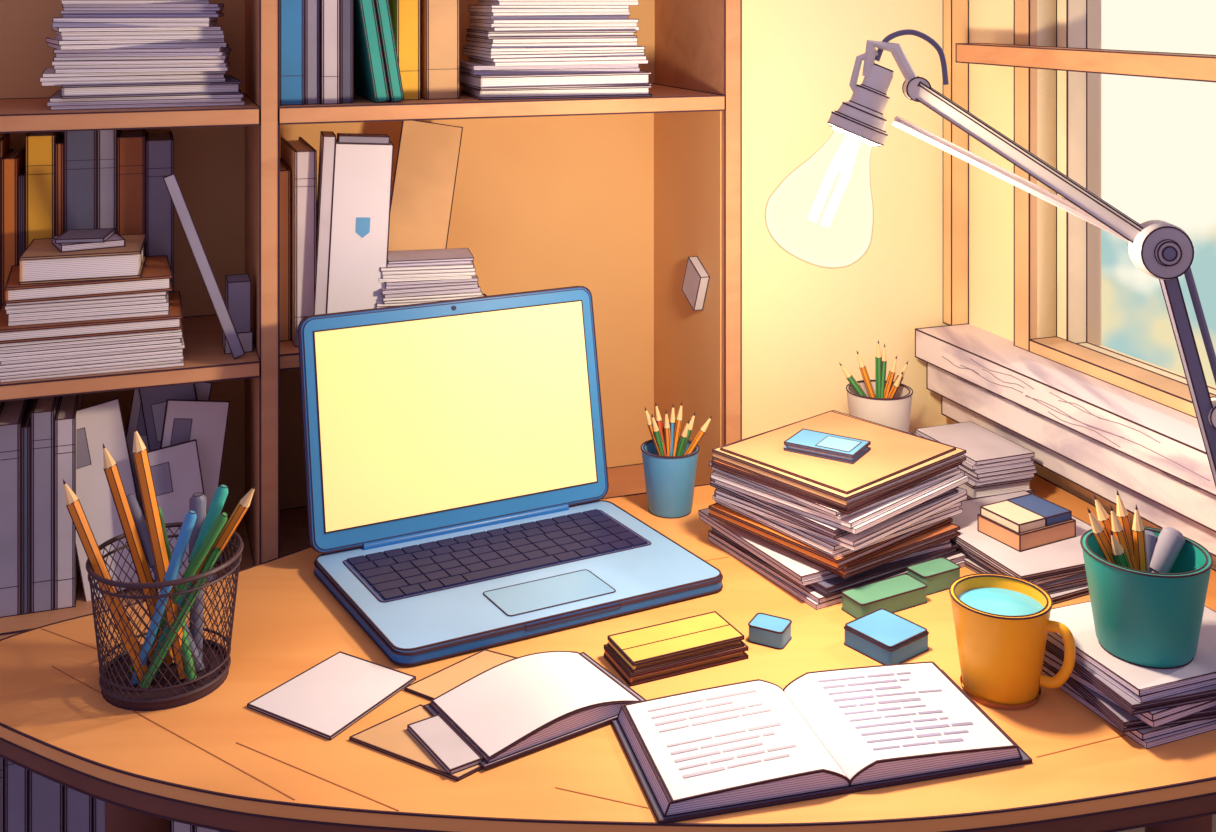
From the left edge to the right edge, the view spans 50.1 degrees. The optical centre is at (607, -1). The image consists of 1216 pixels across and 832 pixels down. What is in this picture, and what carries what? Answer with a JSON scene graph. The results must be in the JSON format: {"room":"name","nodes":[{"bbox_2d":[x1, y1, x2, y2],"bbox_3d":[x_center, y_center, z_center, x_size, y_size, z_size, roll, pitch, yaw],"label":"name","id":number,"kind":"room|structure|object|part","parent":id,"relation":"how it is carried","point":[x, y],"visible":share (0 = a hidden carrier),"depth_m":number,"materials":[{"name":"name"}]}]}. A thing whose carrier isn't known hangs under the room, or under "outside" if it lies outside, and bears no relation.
{"room":"home office","nodes":[
{"label":"home office","id":0,"kind":"room"},
{"bbox_2d":[742,0,956,438],"bbox_3d":[-0.779,0.100,1.518,2.583,2.502,0.312,0,0,-20],"label":"wall","id":1,"kind":"structure","parent":0,"point":[801,320],"depth_m":1.74,"materials":[{"name":"paint"}]},
{"bbox_2d":[943,0,968,324],"bbox_3d":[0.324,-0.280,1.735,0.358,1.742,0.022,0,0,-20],"label":"trim","id":2,"kind":"structure","parent":1,"relation":"attached to","point":[955,12],"depth_m":1.78,"materials":[{"name":"paint"}]},
{"bbox_2d":[765,29,1215,486],"bbox_3d":[0.411,0.314,1.184,0.533,0.573,0.167,0,0,0],"label":"desk lamp","id":3,"kind":"object","parent":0,"point":[821,214],"depth_m":1.16,"materials":[{"name":"grey metal"}]},
{"bbox_2d":[969,0,1215,831],"bbox_3d":[0.962,0.100,0.625,0.100,2.500,3.160,0,0,-20],"label":"wall","id":4,"kind":"structure","parent":0,"point":[991,87],"depth_m":1.70,"materials":[{"name":"paint"}]},
{"bbox_2d":[915,323,1215,556],"bbox_3d":[0.712,0.502,1.104,0.122,0.117,1.432,0,0,-20],"label":"window sill","id":5,"kind":"structure","parent":4,"relation":"attached to","point":[1101,437],"depth_m":1.47,"materials":[{"name":"white wood"}]},
{"bbox_2d":[955,0,1215,417],"bbox_3d":[0.743,-0.193,1.099,0.117,1.277,1.362,0,0,-20],"label":"window","id":6,"kind":"structure","parent":4,"relation":"in","point":[1070,348],"depth_m":1.65,"materials":[{"name":"paint"}]},
{"bbox_3d":[0.703,0.070,1.101,0.043,0.026,1.332,0,0,-20],"label":"window rail","id":7,"kind":"part","parent":6,"relation":"part of","materials":[{"name":"brown wood"}]},
{"bbox_3d":[-0.251,1.375,0.215,3.618,0.050,3.921,0,0,0],"label":"floor","id":8,"kind":"structure","parent":0,"visible":0},
{"bbox_2d":[0,0,741,831],"bbox_3d":[-0.427,0.365,1.562,1.174,1.972,0.259,0,0,-20],"label":"bookcase","id":9,"kind":"object","parent":8,"relation":"on","point":[612,197],"visible":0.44,"depth_m":1.66,"materials":[{"name":"brown wood"}]},
{"bbox_2d":[0,394,81,617],"bbox_3d":[-0.683,0.552,1.462,0.164,0.216,0.161,0,0,-20],"label":"books","id":10,"kind":"object","parent":9,"relation":"in","point":[39,568],"visible":0.79,"depth_m":1.40,"materials":[{"name":"paper"}]},
{"bbox_2d":[0,129,173,306],"bbox_3d":[-0.633,0.276,1.549,0.217,0.251,0.101,0,0,-20],"label":"books","id":11,"kind":"object","parent":9,"relation":"in","point":[56,184],"visible":0.38,"depth_m":1.51,"materials":[{"name":"paper"}]},
{"bbox_2d":[0,228,184,382],"bbox_3d":[-0.573,0.330,1.443,0.194,0.142,0.127,0,0,-20],"label":"book stack","id":12,"kind":"object","parent":9,"relation":"in","point":[78,302],"visible":1,"depth_m":1.39,"materials":[{"name":"white paper"}]},
{"bbox_2d":[0,757,220,831],"bbox_3d":[-0.695,0.856,1.452,0.496,0.269,0.171,0,0,-20],"label":"books","id":13,"kind":"object","parent":9,"relation":"in","point":[30,801],"visible":0.11,"depth_m":1.40,"materials":[{"name":"paper"}]},
{"bbox_2d":[40,0,244,109],"bbox_3d":[-0.537,0.042,1.501,0.218,0.155,0.163,0,0,-19],"label":"pile","id":14,"kind":"object","parent":9,"relation":"in","point":[111,54],"visible":1,"depth_m":1.44,"materials":[{"name":"white paper"}]},
{"bbox_2d":[76,382,229,601],"bbox_3d":[-0.525,0.551,1.480,0.183,0.226,0.119,0,0,0],"label":"folders","id":15,"kind":"object","parent":9,"relation":"on","point":[182,431],"visible":0.59,"depth_m":1.46,"materials":[{"name":"white paper"}]},
{"bbox_2d":[163,173,244,358],"bbox_3d":[-0.448,0.296,1.442,0.087,0.210,0.006,0,0,-20],"label":"ruler","id":16,"kind":"object","parent":9,"relation":"on","point":[171,182],"visible":1,"depth_m":1.44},
{"bbox_2d":[222,274,252,353],"bbox_3d":[-0.427,0.360,1.497,0.031,0.082,0.046,0,0,-20],"label":"block","id":17,"kind":"object","parent":9,"relation":"in","point":[237,286],"visible":0.78,"depth_m":1.48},
{"bbox_2d":[280,131,393,346],"bbox_3d":[-0.359,0.281,1.567,0.231,0.248,0.109,0,0,37],"label":"binders","id":18,"kind":"object","parent":9,"relation":"in","point":[334,235],"visible":0.67,"depth_m":1.51,"materials":[{"name":"white cardboard"}]},
{"bbox_2d":[280,0,459,105],"bbox_3d":[-0.305,-0.001,1.607,0.217,0.241,0.201,0,0,-20],"label":"books","id":19,"kind":"object","parent":9,"relation":"in","point":[392,51],"visible":0.93,"depth_m":1.51,"materials":[{"name":"paper"}]},
{"bbox_2d":[388,120,462,250],"bbox_3d":[-0.240,0.283,1.651,0.122,0.264,0.040,0,0,-20],"label":"cardboard sheet","id":20,"kind":"object","parent":9,"relation":"on","point":[424,182],"visible":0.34,"depth_m":1.66,"materials":[{"name":"brown cardboard"}]},
{"bbox_2d":[376,248,483,307],"bbox_3d":[-0.217,0.353,1.560,0.134,0.095,0.091,0,0,-14],"label":"pile","id":21,"kind":"object","parent":9,"relation":"in","point":[430,275],"visible":0.52,"depth_m":1.53,"materials":[{"name":"white paper"}]},
{"bbox_2d":[460,0,651,99],"bbox_3d":[-0.074,0.040,1.653,0.230,0.161,0.160,0,0,-17],"label":"pile","id":22,"kind":"object","parent":9,"relation":"in","point":[516,49],"visible":0.96,"depth_m":1.60,"materials":[{"name":"white paper"}]},
{"bbox_2d":[682,256,709,310],"bbox_3d":[0.114,0.370,1.698,0.013,0.067,0.063,0,0,-20],"label":"light switch","id":23,"kind":"object","parent":9,"relation":"attached to","point":[696,278],"visible":1,"depth_m":1.69,"materials":[{"name":"plastic"}]},
{"bbox_2d":[0,473,1215,831],"bbox_3d":[0.033,0.975,1.241,1.230,0.752,0.749,0,0,-20],"label":"desk","id":24,"kind":"object","parent":8,"relation":"on","point":[214,761],"visible":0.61,"depth_m":1.04,"materials":[{"name":"brown wood"}]},
{"bbox_2d":[63,427,255,710],"bbox_3d":[-0.391,0.488,1.150,0.132,0.225,0.132,0,0,34],"label":"pencil cup","id":25,"kind":"object","parent":24,"relation":"on","point":[175,665],"visible":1,"depth_m":1.14,"materials":[{"name":"black metal"}]},
{"bbox_2d":[247,651,415,740],"bbox_3d":[-0.238,0.599,1.125,0.096,0.003,0.110,0,0,31],"label":"note card","id":26,"kind":"object","parent":24,"relation":"on","point":[324,700],"visible":1,"depth_m":1.12,"materials":[{"name":"white paper"}]},
{"bbox_2d":[349,649,516,780],"bbox_3d":[-0.117,0.599,1.099,0.136,0.003,0.179,0,0,26],"label":"folder","id":27,"kind":"object","parent":24,"relation":"on","point":[391,736],"visible":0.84,"depth_m":1.08,"materials":[{"name":"orange paper"}]},
{"bbox_2d":[297,286,722,665],"bbox_3d":[-0.106,0.470,1.361,0.371,0.260,0.282,0,0,-27],"label":"laptop","id":28,"kind":"object","parent":24,"relation":"on","point":[456,473],"visible":1,"depth_m":1.41,"materials":[{"name":"blue plastic"}]},
{"bbox_2d":[407,651,645,774],"bbox_3d":[-0.070,0.589,1.092,0.188,0.018,0.108,0,0,-34],"label":"open booklet","id":29,"kind":"object","parent":24,"relation":"on","point":[517,707],"visible":0.97,"depth_m":1.08,"materials":[{"name":"white paper"}]},
{"bbox_2d":[604,611,748,686],"bbox_3d":[0.062,0.590,1.186,0.120,0.020,0.058,0,0,-24],"label":"sticky notes","id":30,"kind":"object","parent":24,"relation":"on","point":[673,648],"visible":1,"depth_m":1.17,"materials":[{"name":"paper"}]},
{"bbox_2d":[641,402,711,518],"bbox_3d":[0.073,0.536,1.529,0.070,0.128,0.070,0,0,-45],"label":"pencil cup","id":31,"kind":"object","parent":24,"relation":"on","point":[670,459],"visible":1,"depth_m":1.51,"materials":[{"name":"blue plastic"}]},
{"bbox_2d":[748,613,791,649],"bbox_3d":[0.152,0.592,1.220,0.036,0.016,0.030,0,0,28],"label":"eraser","id":32,"kind":"object","parent":24,"relation":"on","point":[767,630],"visible":1,"depth_m":1.21,"materials":[{"name":"blue rubber"}]},
{"bbox_2d":[611,661,1031,824],"bbox_3d":[0.168,0.591,1.053,0.307,0.020,0.143,0,0,-15],"label":"open book","id":33,"kind":"object","parent":24,"relation":"on","point":[758,743],"visible":1,"depth_m":1.03,"materials":[{"name":"paper"}]},
{"bbox_2d":[698,410,968,609],"bbox_3d":[0.241,0.543,1.418,0.236,0.114,0.232,0,0,-37],"label":"stack","id":34,"kind":"object","parent":24,"relation":"on","point":[817,528],"visible":0.98,"depth_m":1.35,"materials":[{"name":"white paper"}]},
{"bbox_2d":[784,429,870,463],"bbox_3d":[0.237,0.482,1.405,0.080,0.010,0.052,0,0,32],"label":"notepad","id":35,"kind":"object","parent":34,"relation":"on","point":[824,445],"visible":1,"depth_m":1.40,"materials":[{"name":"blue paper"}]},
{"bbox_2d":[841,573,926,618],"bbox_3d":[0.274,0.592,1.288,0.087,0.018,0.034,0,0,-29],"label":"eraser","id":36,"kind":"object","parent":24,"relation":"on","point":[901,592],"visible":0.84,"depth_m":1.28,"materials":[{"name":"green rubber"}]},
{"bbox_2d":[844,608,928,664],"bbox_3d":[0.258,0.591,1.206,0.057,0.019,0.058,0,0,-38],"label":"eraser","id":37,"kind":"object","parent":24,"relation":"on","point":[883,636],"visible":0.92,"depth_m":1.20,"materials":[{"name":"blue rubber"}]},
{"bbox_2d":[907,557,960,595],"bbox_3d":[0.334,0.591,1.333,0.052,0.020,0.030,0,0,-29],"label":"eraser","id":38,"kind":"object","parent":24,"relation":"on","point":[938,573],"visible":0.73,"depth_m":1.32,"materials":[{"name":"green rubber"}]},
{"bbox_2d":[913,421,1036,499],"bbox_3d":[0.445,0.569,1.587,0.090,0.063,0.133,0,0,-20],"label":"book stack","id":39,"kind":"object","parent":24,"relation":"on","point":[994,464],"visible":0.62,"depth_m":1.54,"materials":[{"name":"white paper"}]},
{"bbox_2d":[949,573,1075,709],"bbox_3d":[0.346,0.559,1.130,0.097,0.083,0.086,0,0,0],"label":"coffee mug","id":40,"kind":"object","parent":24,"relation":"on","point":[1002,622],"visible":1,"depth_m":1.10,"materials":[{"name":"orange ceramic"}]},
{"bbox_2d":[950,490,1091,604],"bbox_3d":[0.451,0.586,1.400,0.167,0.029,0.198,0,0,-23],"label":"pile","id":41,"kind":"object","parent":24,"relation":"on","point":[1058,568],"visible":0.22,"depth_m":1.34,"materials":[{"name":"white paper"}]},
{"bbox_2d":[977,493,1075,551],"bbox_3d":[0.448,0.558,1.392,0.082,0.028,0.062,0,0,-28],"label":"box","id":42,"kind":"object","parent":41,"relation":"on","point":[1029,521],"visible":1,"depth_m":1.38,"materials":[{"name":"cardboard"}]},
{"bbox_2d":[1042,601,1215,748],"bbox_3d":[0.478,0.577,1.138,0.179,0.046,0.160,0,0,-19],"label":"book stack","id":43,"kind":"object","parent":24,"relation":"on","point":[1152,707],"visible":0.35,"depth_m":1.07,"materials":[{"name":"white paper"}]},
{"bbox_2d":[1080,491,1212,668],"bbox_3d":[0.461,0.489,1.115,0.105,0.130,0.105,0,0,0],"label":"pencil cup","id":44,"kind":"object","parent":43,"relation":"on","point":[1148,586],"visible":1,"depth_m":1.09,"materials":[{"name":"teal plastic"}]},
{"bbox_3d":[0.336,0.575,1.604,0.159,0.051,0.142,0,0,0],"label":"book stack","id":45,"kind":"object","parent":24,"relation":"on","visible":0},
{"bbox_2d":[839,340,912,432],"bbox_3d":[0.335,0.484,1.605,0.082,0.132,0.082,0,0,35],"label":"pencil cup","id":46,"kind":"object","parent":45,"relation":"on","point":[880,401],"visible":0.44,"depth_m":1.60,"materials":[{"name":"white ceramic"}]}
]}

